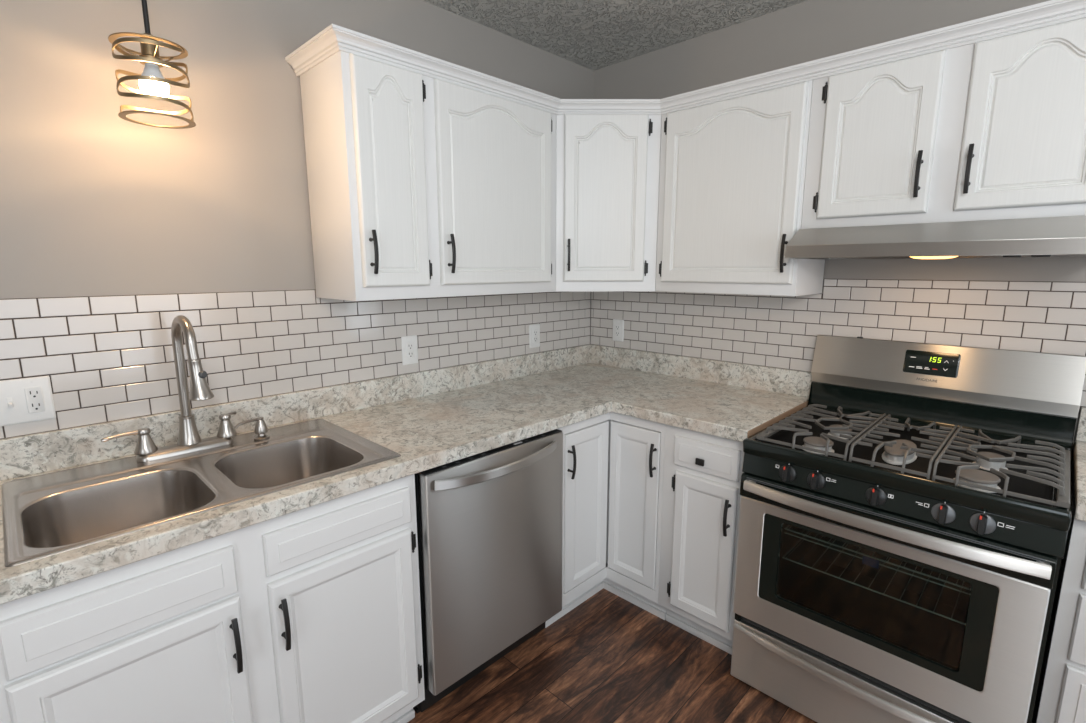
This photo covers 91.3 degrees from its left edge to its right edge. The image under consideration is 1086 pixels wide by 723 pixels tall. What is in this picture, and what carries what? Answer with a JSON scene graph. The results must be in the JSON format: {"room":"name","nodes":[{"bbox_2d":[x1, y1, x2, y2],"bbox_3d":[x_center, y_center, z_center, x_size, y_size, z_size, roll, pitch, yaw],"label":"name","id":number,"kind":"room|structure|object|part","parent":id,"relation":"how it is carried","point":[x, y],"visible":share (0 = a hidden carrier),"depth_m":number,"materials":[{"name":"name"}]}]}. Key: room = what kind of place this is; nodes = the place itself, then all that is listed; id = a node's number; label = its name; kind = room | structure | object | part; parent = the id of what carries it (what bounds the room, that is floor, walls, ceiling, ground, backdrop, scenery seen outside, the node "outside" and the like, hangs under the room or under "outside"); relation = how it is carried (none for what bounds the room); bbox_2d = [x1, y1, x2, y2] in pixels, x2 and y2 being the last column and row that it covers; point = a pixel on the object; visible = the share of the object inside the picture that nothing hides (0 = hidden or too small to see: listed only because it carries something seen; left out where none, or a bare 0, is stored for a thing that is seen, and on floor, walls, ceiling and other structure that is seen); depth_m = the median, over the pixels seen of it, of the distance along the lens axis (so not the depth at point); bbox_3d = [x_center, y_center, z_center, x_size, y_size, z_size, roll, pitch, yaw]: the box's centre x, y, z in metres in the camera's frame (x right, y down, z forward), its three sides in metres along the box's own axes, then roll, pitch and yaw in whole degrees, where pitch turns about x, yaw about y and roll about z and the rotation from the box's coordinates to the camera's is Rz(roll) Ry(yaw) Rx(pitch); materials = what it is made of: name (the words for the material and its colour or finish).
{"room":"kitchen","nodes":[
{"label":"kitchen","id":0,"kind":"room"},
{"bbox_2d":[0,0,593,304],"bbox_3d":[-1.343,-0.028,1.417,0.100,2.445,4.700,10,14,44],"label":"wall","id":1,"kind":"structure","parent":0,"point":[94,201],"depth_m":1.54,"materials":[{"name":"grey paint"}]},
{"bbox_2d":[0,289,590,438],"bbox_3d":[-0.594,-0.117,2.100,0.007,0.351,2.452,10,14,44],"label":"tile backsplash","id":2,"kind":"structure","parent":1,"relation":"attached to","point":[104,358],"depth_m":1.72,"materials":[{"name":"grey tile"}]},
{"bbox_2d":[0,376,55,426],"bbox_3d":[-1.331,0.102,1.357,0.016,0.115,0.116,10,14,44],"label":"outlet","id":3,"kind":"object","parent":2,"relation":"attached to","point":[25,400],"visible":1,"depth_m":1.36,"materials":[{"name":"white plastic"}]},
{"bbox_2d":[24,386,45,412],"bbox_3d":[-1.316,0.099,1.375,0.003,0.067,0.034,10,14,44],"label":"receptacle","id":4,"kind":"object","parent":3,"relation":"attached to","point":[34,396],"depth_m":1.37,"materials":[{"name":"white plastic"}]},
{"bbox_2d":[401,335,417,364],"bbox_3d":[-0.540,-0.046,2.158,0.008,0.117,0.072,10,14,44],"label":"wall outlet","id":5,"kind":"object","parent":2,"relation":"attached to","point":[409,343],"visible":1,"depth_m":2.15,"materials":[{"name":"white plastic"}]},
{"bbox_2d":[406,342,413,358],"bbox_3d":[-0.539,-0.046,2.156,0.003,0.067,0.034,10,14,44],"label":"receptacle","id":6,"kind":"object","parent":5,"relation":"attached to","point":[409,345],"depth_m":2.15,"materials":[{"name":"white plastic"}]},
{"bbox_2d":[529,324,539,347],"bbox_3d":[-0.040,-0.128,2.663,0.008,0.117,0.072,10,14,44],"label":"wall outlet","id":7,"kind":"object","parent":2,"relation":"attached to","point":[534,330],"visible":1,"depth_m":2.66,"materials":[{"name":"white plastic"}]},
{"bbox_2d":[533,329,537,342],"bbox_3d":[-0.038,-0.128,2.661,0.003,0.067,0.034,10,14,44],"label":"receptacle","id":8,"kind":"object","parent":7,"relation":"attached to","point":[535,331],"depth_m":2.66,"materials":[{"name":"white plastic"}]},
{"bbox_2d":[300,51,555,300],"bbox_3d":[-0.351,-0.629,2.000,0.351,0.748,0.916,10,14,44],"label":"upper cabinet","id":9,"kind":"object","parent":1,"relation":"attached to","point":[420,186],"visible":0.99,"depth_m":1.78,"materials":[{"name":"white paint"}]},
{"bbox_3d":[-0.523,-0.339,1.644,0.036,0.134,0.012,10,14,44],"label":"handle","id":10,"kind":"part","parent":9,"relation":"part of","materials":[{"name":"brown metal"}]},
{"bbox_3d":[-0.477,-0.580,1.690,0.019,0.676,0.241,10,14,44],"label":"door","id":11,"kind":"part","parent":9,"relation":"part of","materials":[{"name":"white wood"}]},
{"bbox_3d":[-0.318,-0.376,1.850,0.036,0.134,0.012,10,14,44],"label":"handle","id":12,"kind":"part","parent":9,"relation":"part of","materials":[{"name":"brown metal"}]},
{"bbox_3d":[-0.163,-0.637,2.006,0.019,0.676,0.553,10,14,44],"label":"door","id":13,"kind":"part","parent":9,"relation":"part of","materials":[{"name":"white wood"}]},
{"bbox_2d":[285,0,1085,114],"bbox_3d":[0.368,-0.967,1.772,2.357,0.050,0.856,1,10,8],"label":"crown molding","id":14,"kind":"structure","parent":9,"relation":"attached to","point":[333,39],"depth_m":1.68,"materials":[{"name":"white paint"}]},
{"bbox_2d":[555,114,661,291],"bbox_3d":[0.268,-0.709,2.448,0.600,0.748,0.605,10,14,44],"label":"upper cabinet","id":15,"kind":"object","parent":1,"relation":"attached to","point":[608,165],"visible":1,"depth_m":2.23,"materials":[{"name":"white paint"}]},
{"bbox_3d":[0.110,-0.450,2.243,0.012,0.134,0.036,0,10,-1],"label":"handle","id":16,"kind":"part","parent":15,"relation":"part of","materials":[{"name":"brown metal"}]},
{"bbox_2d":[407,588,816,722],"bbox_3d":[0.195,1.485,0.158,4.400,0.100,4.700,10,14,44],"label":"floor","id":17,"kind":"structure","parent":0,"point":[608,659],"depth_m":1.88,"materials":[{"name":"brown wood"}]},
{"bbox_2d":[0,474,424,722],"bbox_3d":[-0.873,0.763,1.477,0.640,0.866,0.894,10,14,44],"label":"base cabinet","id":18,"kind":"object","parent":17,"relation":"on","point":[312,614],"visible":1,"depth_m":1.24,"materials":[{"name":"white paint"}]},
{"bbox_3d":[-0.831,0.496,1.075,0.019,0.113,0.377,10,14,44],"label":"drawer","id":19,"kind":"part","parent":18,"relation":"part of","materials":[{"name":"white paint"}]},
{"bbox_3d":[-0.831,0.837,1.135,0.019,0.558,0.382,10,14,44],"label":"door","id":20,"kind":"part","parent":18,"relation":"part of","materials":[{"name":"white paint"}]},
{"bbox_3d":[-0.694,0.641,1.202,0.036,0.134,0.012,10,14,44],"label":"handle","id":21,"kind":"part","parent":18,"relation":"part of","materials":[{"name":"brown metal"}]},
{"bbox_3d":[-0.620,0.631,1.278,0.036,0.134,0.012,10,14,44],"label":"handle","id":22,"kind":"part","parent":18,"relation":"part of","materials":[{"name":"brown metal"}]},
{"bbox_3d":[-0.518,0.436,1.389,0.019,0.106,0.392,10,14,44],"label":"drawer","id":23,"kind":"part","parent":18,"relation":"part of","materials":[{"name":"white paint"}]},
{"bbox_3d":[-0.519,0.783,1.450,0.019,0.556,0.388,10,14,44],"label":"door","id":24,"kind":"part","parent":18,"relation":"part of","materials":[{"name":"white paint"}]},
{"bbox_2d":[413,429,562,712],"bbox_3d":[-0.323,0.677,1.984,0.649,0.857,0.591,10,14,44],"label":"dishwasher","id":25,"kind":"object","parent":17,"relation":"on","point":[490,523],"visible":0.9,"depth_m":1.73,"materials":[{"name":"silver metal"}]},
{"bbox_2d":[415,473,427,689],"bbox_3d":[-0.357,0.611,2.007,0.552,0.718,0.591,10,14,44],"label":"cabinet frame","id":26,"kind":"object","parent":25,"relation":"in","point":[417,476],"depth_m":1.60,"materials":[{"name":"white wood"}]},
{"bbox_3d":[-0.248,1.049,1.977,0.155,0.126,0.589,10,14,44],"label":"toe panel","id":27,"kind":"part","parent":25,"relation":"part of","materials":[{"name":"black plastic"}]},
{"bbox_3d":[-0.120,0.334,1.702,0.054,0.038,0.516,10,14,44],"label":"handle","id":28,"kind":"part","parent":25,"relation":"part of","materials":[{"name":"metal"}]},
{"bbox_2d":[545,412,666,627],"bbox_3d":[0.253,0.586,2.465,0.845,0.866,0.904,10,14,44],"label":"base cabinet","id":29,"kind":"object","parent":17,"relation":"on","point":[613,463],"visible":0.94,"depth_m":2.16,"materials":[{"name":"white paint"}]},
{"bbox_2d":[0,344,812,604],"bbox_3d":[-0.162,0.200,1.743,1.194,0.148,2.444,10,14,44],"label":"countertop","id":30,"kind":"structure","parent":29,"relation":"on","point":[433,418],"depth_m":1.87,"materials":[{"name":"grey stone"}]},
{"bbox_2d":[1,419,400,566],"bbox_3d":[-0.876,0.376,1.436,0.540,0.188,0.806,10,14,44],"label":"sink","id":31,"kind":"object","parent":30,"relation":"in","point":[45,515],"visible":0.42,"depth_m":1.39,"materials":[{"name":"metal"}]},
{"bbox_2d":[21,470,214,547],"bbox_3d":[-0.973,0.415,1.243,0.338,0.178,0.330,10,14,44],"label":"basin","id":32,"kind":"object","parent":31,"relation":"in","point":[61,518],"depth_m":1.34,"materials":[{"name":"silver metal"}]},
{"bbox_2d":[101,315,236,461],"bbox_3d":[-1.011,0.074,1.460,0.202,0.399,0.337,10,14,44],"label":"kitchen faucet","id":33,"kind":"object","parent":31,"relation":"on","point":[189,440],"visible":1,"depth_m":1.50,"materials":[{"name":"silver metal"}]},
{"bbox_3d":[-1.135,0.201,1.435,0.015,0.015,0.096,6,12,32],"label":"lever","id":34,"kind":"part","parent":33,"relation":"part of","materials":[{"name":"silver metal"}]},
{"bbox_3d":[-1.110,0.220,1.479,0.054,0.067,0.054,10,14,44],"label":"valve handle","id":35,"kind":"part","parent":33,"relation":"part of","materials":[{"name":"silver metal"}]},
{"bbox_3d":[-1.041,0.250,1.551,0.058,0.022,0.240,10,14,44],"label":"deck plate","id":36,"kind":"part","parent":33,"relation":"part of","materials":[{"name":"silver metal"}]},
{"bbox_3d":[-0.990,0.027,1.480,0.158,0.313,0.027,9,13,41],"label":"spout","id":37,"kind":"part","parent":33,"relation":"part of","materials":[{"name":"silver metal"}]},
{"bbox_3d":[-1.040,0.199,1.554,0.062,0.086,0.062,10,14,44],"label":"spout","id":38,"kind":"part","parent":33,"relation":"part of","materials":[{"name":"silver metal"}]},
{"bbox_3d":[-0.969,0.194,1.621,0.054,0.067,0.054,10,14,44],"label":"valve handle","id":39,"kind":"part","parent":33,"relation":"part of","materials":[{"name":"silver metal"}]},
{"bbox_2d":[234,417,269,439],"bbox_3d":[-0.902,0.210,1.638,0.045,0.070,0.106,7,12,36],"label":"soap dispenser","id":40,"kind":"object","parent":31,"relation":"on","point":[261,428],"visible":1,"depth_m":1.65,"materials":[{"name":"silver metal"}]},
{"bbox_2d":[215,437,362,487],"bbox_3d":[-0.714,0.366,1.517,0.340,0.178,0.327,10,14,44],"label":"basin","id":41,"kind":"object","parent":31,"relation":"in","point":[275,464],"depth_m":1.63,"materials":[{"name":"silver metal"}]},
{"bbox_3d":[0.111,0.382,2.017,0.036,0.134,0.012,10,14,44],"label":"handle","id":42,"kind":"part","parent":29,"relation":"part of","materials":[{"name":"brown metal"}]},
{"bbox_3d":[0.173,0.585,2.159,0.019,0.658,0.268,10,14,44],"label":"door","id":43,"kind":"part","parent":29,"relation":"part of","materials":[{"name":"white paint"}]},
{"bbox_3d":[0.369,0.583,2.172,0.236,0.658,0.019,10,14,44],"label":"door","id":44,"kind":"part","parent":29,"relation":"part of","materials":[{"name":"white paint"}]},
{"bbox_3d":[0.422,0.380,2.043,0.012,0.134,0.036,10,14,44],"label":"handle","id":45,"kind":"part","parent":29,"relation":"part of","materials":[{"name":"brown metal"}]},
{"bbox_2d":[658,424,743,654],"bbox_3d":[0.764,0.641,2.155,0.326,0.866,0.640,10,14,44],"label":"base cabinet","id":46,"kind":"object","parent":17,"relation":"on","point":[702,472],"visible":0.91,"depth_m":1.95,"materials":[{"name":"white paint"}]},
{"bbox_3d":[0.561,0.356,1.888,0.032,0.024,0.021,10,14,44],"label":"knob","id":47,"kind":"part","parent":46,"relation":"part of","materials":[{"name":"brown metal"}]},
{"bbox_3d":[0.584,0.695,1.954,0.238,0.550,0.019,10,14,44],"label":"door","id":48,"kind":"part","parent":46,"relation":"part of","materials":[{"name":"white paint"}]},
{"bbox_3d":[0.579,0.344,1.896,0.248,0.112,0.019,10,14,44],"label":"drawer","id":49,"kind":"part","parent":46,"relation":"part of","materials":[{"name":"white paint"}]},
{"bbox_3d":[0.635,0.540,1.836,0.012,0.134,0.036,10,14,44],"label":"handle","id":50,"kind":"part","parent":46,"relation":"part of","materials":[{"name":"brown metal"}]},
{"bbox_2d":[731,335,1085,722],"bbox_3d":[1.133,0.558,1.725,0.764,1.178,0.726,10,14,44],"label":"gas range","id":51,"kind":"object","parent":17,"relation":"on","point":[903,530],"visible":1,"depth_m":1.62,"materials":[{"name":"silver metal"}]},
{"bbox_3d":[0.756,0.346,1.641,0.052,0.051,0.012,10,14,44],"label":"control knob","id":52,"kind":"part","parent":51,"relation":"part of","materials":[{"name":"black plastic"}]},
{"bbox_3d":[0.815,0.356,1.584,0.052,0.051,0.012,10,14,44],"label":"control knob","id":53,"kind":"part","parent":51,"relation":"part of","materials":[{"name":"black plastic"}]},
{"bbox_3d":[0.855,0.265,1.651,0.092,0.022,0.092,10,14,44],"label":"burner","id":54,"kind":"part","parent":51,"relation":"part of","materials":[{"name":"metal"}]},
{"bbox_3d":[0.922,0.966,1.577,0.746,0.029,0.046,10,14,44],"label":"drawer handle","id":55,"kind":"part","parent":51,"relation":"part of","materials":[{"name":"metal"}]},
{"bbox_3d":[1.000,0.240,1.786,0.074,0.022,0.074,10,14,44],"label":"burner","id":56,"kind":"part","parent":51,"relation":"part of","materials":[{"name":"metal"}]},
{"bbox_3d":[0.948,1.051,1.621,0.756,0.219,0.036,10,14,44],"label":"storage drawer","id":57,"kind":"part","parent":51,"relation":"part of","materials":[{"name":"metal"}]},
{"bbox_3d":[0.969,0.922,1.619,0.722,0.034,0.060,10,14,44],"label":"drawer gap panel","id":58,"kind":"part","parent":51,"relation":"part of","materials":[{"name":"silver metal"}]},
{"bbox_2d":[778,523,970,666],"bbox_3d":[1.147,0.660,1.768,0.523,0.437,0.504,10,14,44],"label":"oven rack","id":59,"kind":"object","parent":51,"relation":"in","point":[924,611],"depth_m":1.86,"materials":[{"name":"silver metal"}]},
{"bbox_3d":[0.927,0.375,1.477,0.052,0.051,0.012,10,14,44],"label":"control knob","id":60,"kind":"part","parent":51,"relation":"part of","materials":[{"name":"black plastic"}]},
{"bbox_2d":[733,473,1056,722],"bbox_3d":[0.906,0.664,1.515,0.752,0.503,0.086,10,14,44],"label":"oven","id":61,"kind":"object","parent":51,"relation":"in","point":[996,678],"depth_m":1.42,"materials":[{"name":"silver glass"}]},
{"bbox_2d":[734,557,1060,722],"bbox_3d":[1.156,0.720,1.777,0.756,0.840,0.625,10,14,44],"label":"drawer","id":62,"kind":"object","parent":51,"relation":"in","point":[921,612],"depth_m":1.76,"materials":[{"name":"silver metal"}]},
{"bbox_3d":[1.072,0.274,1.593,0.083,0.023,0.190,10,14,44],"label":"burner","id":63,"kind":"part","parent":51,"relation":"part of","materials":[{"name":"metal"}]},
{"bbox_3d":[0.937,0.374,1.488,0.760,0.069,0.032,10,14,44],"label":"control panel","id":64,"kind":"part","parent":51,"relation":"part of","materials":[{"name":"black metal"}]},
{"bbox_2d":[743,406,1071,530],"bbox_3d":[1.145,0.279,1.688,0.762,0.047,0.647,10,14,44],"label":"cooktop","id":65,"kind":"object","parent":51,"relation":"in","point":[1025,502],"depth_m":1.51,"materials":[{"name":"black metal"}]},
{"bbox_3d":[1.035,0.393,1.372,0.052,0.051,0.012,10,14,44],"label":"control knob","id":66,"kind":"part","parent":51,"relation":"part of","materials":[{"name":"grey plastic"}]},
{"bbox_3d":[1.127,0.312,1.379,0.099,0.022,0.099,10,14,44],"label":"burner","id":67,"kind":"part","parent":51,"relation":"part of","materials":[{"name":"metal"}]},
{"bbox_3d":[1.091,0.403,1.318,0.052,0.051,0.012,10,14,44],"label":"control knob","id":68,"kind":"part","parent":51,"relation":"part of","materials":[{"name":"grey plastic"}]},
{"bbox_3d":[1.270,0.287,1.506,0.078,0.027,0.078,10,14,44],"label":"burner","id":69,"kind":"part","parent":51,"relation":"part of","materials":[{"name":"metal"}]},
{"bbox_2d":[1031,460,1085,722],"bbox_3d":[1.559,0.771,1.414,0.312,0.866,0.604,10,14,44],"label":"base cabinet","id":70,"kind":"object","parent":17,"relation":"on","point":[1061,692],"visible":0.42,"depth_m":1.28,"materials":[{"name":"white paint"}]},
{"bbox_3d":[1.356,0.923,1.228,0.250,0.351,0.019,10,14,44],"label":"drawer","id":71,"kind":"part","parent":70,"relation":"part of","materials":[{"name":"white paint"}]},
{"bbox_3d":[1.355,0.649,1.179,0.250,0.173,0.019,10,14,44],"label":"drawer","id":72,"kind":"part","parent":70,"relation":"part of","materials":[{"name":"white paint"}]},
{"bbox_2d":[1073,407,1085,521],"bbox_3d":[1.568,0.272,1.322,0.334,0.148,0.636,10,14,44],"label":"countertop","id":73,"kind":"structure","parent":70,"relation":"on","point":[1079,451],"depth_m":1.43,"materials":[{"name":"grey stone"}]},
{"bbox_3d":[1.355,0.487,1.151,0.250,0.127,0.019,10,14,44],"label":"drawer","id":74,"kind":"part","parent":70,"relation":"part of","materials":[{"name":"white paint"}]},
{"bbox_2d":[423,0,807,70],"bbox_3d":[0.192,-1.020,-0.286,4.400,0.100,4.700,10,14,44],"label":"ceiling","id":75,"kind":"structure","parent":0,"point":[594,35],"depth_m":2.19,"materials":[{"name":"grey paint"}]},
{"bbox_2d":[108,0,195,128],"bbox_3d":[-0.942,-0.909,1.243,0.154,0.648,0.154,10,14,44],"label":"pendant light","id":76,"kind":"object","parent":75,"relation":"hanging from","point":[152,83],"visible":1,"depth_m":1.26,"materials":[{"name":"brown metal"}]},
{"bbox_3d":[-0.942,-0.993,1.228,0.011,0.440,0.011,10,14,44],"label":"rod","id":77,"kind":"part","parent":76,"relation":"part of","materials":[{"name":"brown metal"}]},
{"bbox_2d":[139,33,163,67],"bbox_3d":[-0.942,-0.748,1.272,0.048,0.068,0.048,10,14,44],"label":"socket","id":78,"kind":"object","parent":76,"relation":"attached to","point":[147,50],"depth_m":1.26,"materials":[{"name":"gold metal"}]},
{"bbox_3d":[-0.942,-0.660,1.287,0.060,0.041,0.060,10,14,44],"label":"bulb","id":79,"kind":"part","parent":76,"relation":"part of","materials":[{"name":"white glass"}]},
{"bbox_2d":[590,0,1085,465],"bbox_3d":[1.837,-0.050,1.521,4.300,2.445,0.100,10,14,44],"label":"wall","id":80,"kind":"structure","parent":0,"point":[810,30],"depth_m":2.02,"materials":[{"name":"grey paint"}]},
{"bbox_2d":[656,80,824,295],"bbox_3d":[0.781,-0.653,2.128,0.583,0.748,0.351,10,14,44],"label":"upper cabinet","id":81,"kind":"object","parent":80,"relation":"attached to","point":[733,171],"visible":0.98,"depth_m":2.00,"materials":[{"name":"white paint"}]},
{"bbox_3d":[0.853,-0.383,1.882,0.012,0.134,0.036,10,14,44],"label":"handle","id":82,"kind":"part","parent":81,"relation":"part of","materials":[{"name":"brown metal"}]},
{"bbox_2d":[590,279,1085,406],"bbox_3d":[1.087,-0.146,2.171,2.292,0.381,0.007,10,14,44],"label":"tile backsplash","id":83,"kind":"structure","parent":80,"relation":"attached to","point":[782,332],"depth_m":2.06,"materials":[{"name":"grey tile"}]},
{"bbox_2d":[612,319,623,341],"bbox_3d":[0.401,-0.166,2.839,0.072,0.117,0.008,10,14,44],"label":"wall outlet","id":84,"kind":"object","parent":83,"relation":"attached to","point":[618,325],"visible":1,"depth_m":2.83,"materials":[{"name":"white plastic"}]},
{"bbox_2d":[615,324,619,336],"bbox_3d":[0.399,-0.165,2.838,0.034,0.067,0.003,10,14,44],"label":"receptacle","id":85,"kind":"object","parent":84,"relation":"attached to","point":[617,326],"depth_m":2.84,"materials":[{"name":"white plastic"}]},
{"bbox_2d":[785,215,1085,258],"bbox_3d":[1.240,-0.376,1.671,0.763,0.106,0.439,10,14,44],"label":"range hood","id":86,"kind":"object","parent":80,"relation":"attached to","point":[1065,236],"visible":1,"depth_m":1.51,"materials":[{"name":"metal"}]},
{"bbox_2d":[1003,255,1021,256],"bbox_3d":[1.245,-0.284,1.407,0.038,0.016,0.020,10,14,44],"label":"switch","id":87,"kind":"object","parent":86,"relation":"attached to","point":[1003,255],"depth_m":1.40,"materials":[{"name":"black plastic"}]},
{"bbox_2d":[1031,255,1050,256],"bbox_3d":[1.285,-0.278,1.369,0.038,0.016,0.020,10,14,44],"label":"switch","id":88,"kind":"object","parent":86,"relation":"attached to","point":[1031,255],"depth_m":1.36,"materials":[{"name":"black plastic"}]},
{"bbox_2d":[801,17,1085,228],"bbox_3d":[1.276,-0.686,1.638,0.788,0.514,0.360,10,14,44],"label":"upper cabinet","id":89,"kind":"object","parent":80,"relation":"attached to","point":[991,129],"visible":0.99,"depth_m":1.53,"materials":[{"name":"white paint"}]},
{"bbox_3d":[1.048,-0.692,1.672,0.309,0.452,0.019,10,14,44],"label":"door","id":90,"kind":"part","parent":89,"relation":"part of","materials":[{"name":"white wood"}]},
{"bbox_3d":[1.120,-0.559,1.584,0.012,0.134,0.036,10,14,44],"label":"handle","id":91,"kind":"part","parent":89,"relation":"part of","materials":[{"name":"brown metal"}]},
{"bbox_3d":[1.206,-0.544,1.502,0.012,0.134,0.036,10,14,44],"label":"handle","id":92,"kind":"part","parent":89,"relation":"part of","materials":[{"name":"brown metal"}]},
{"bbox_3d":[1.317,-0.647,1.413,0.309,0.452,0.019,10,14,44],"label":"door","id":93,"kind":"part","parent":89,"relation":"part of","materials":[{"name":"white wood"}]}
]}

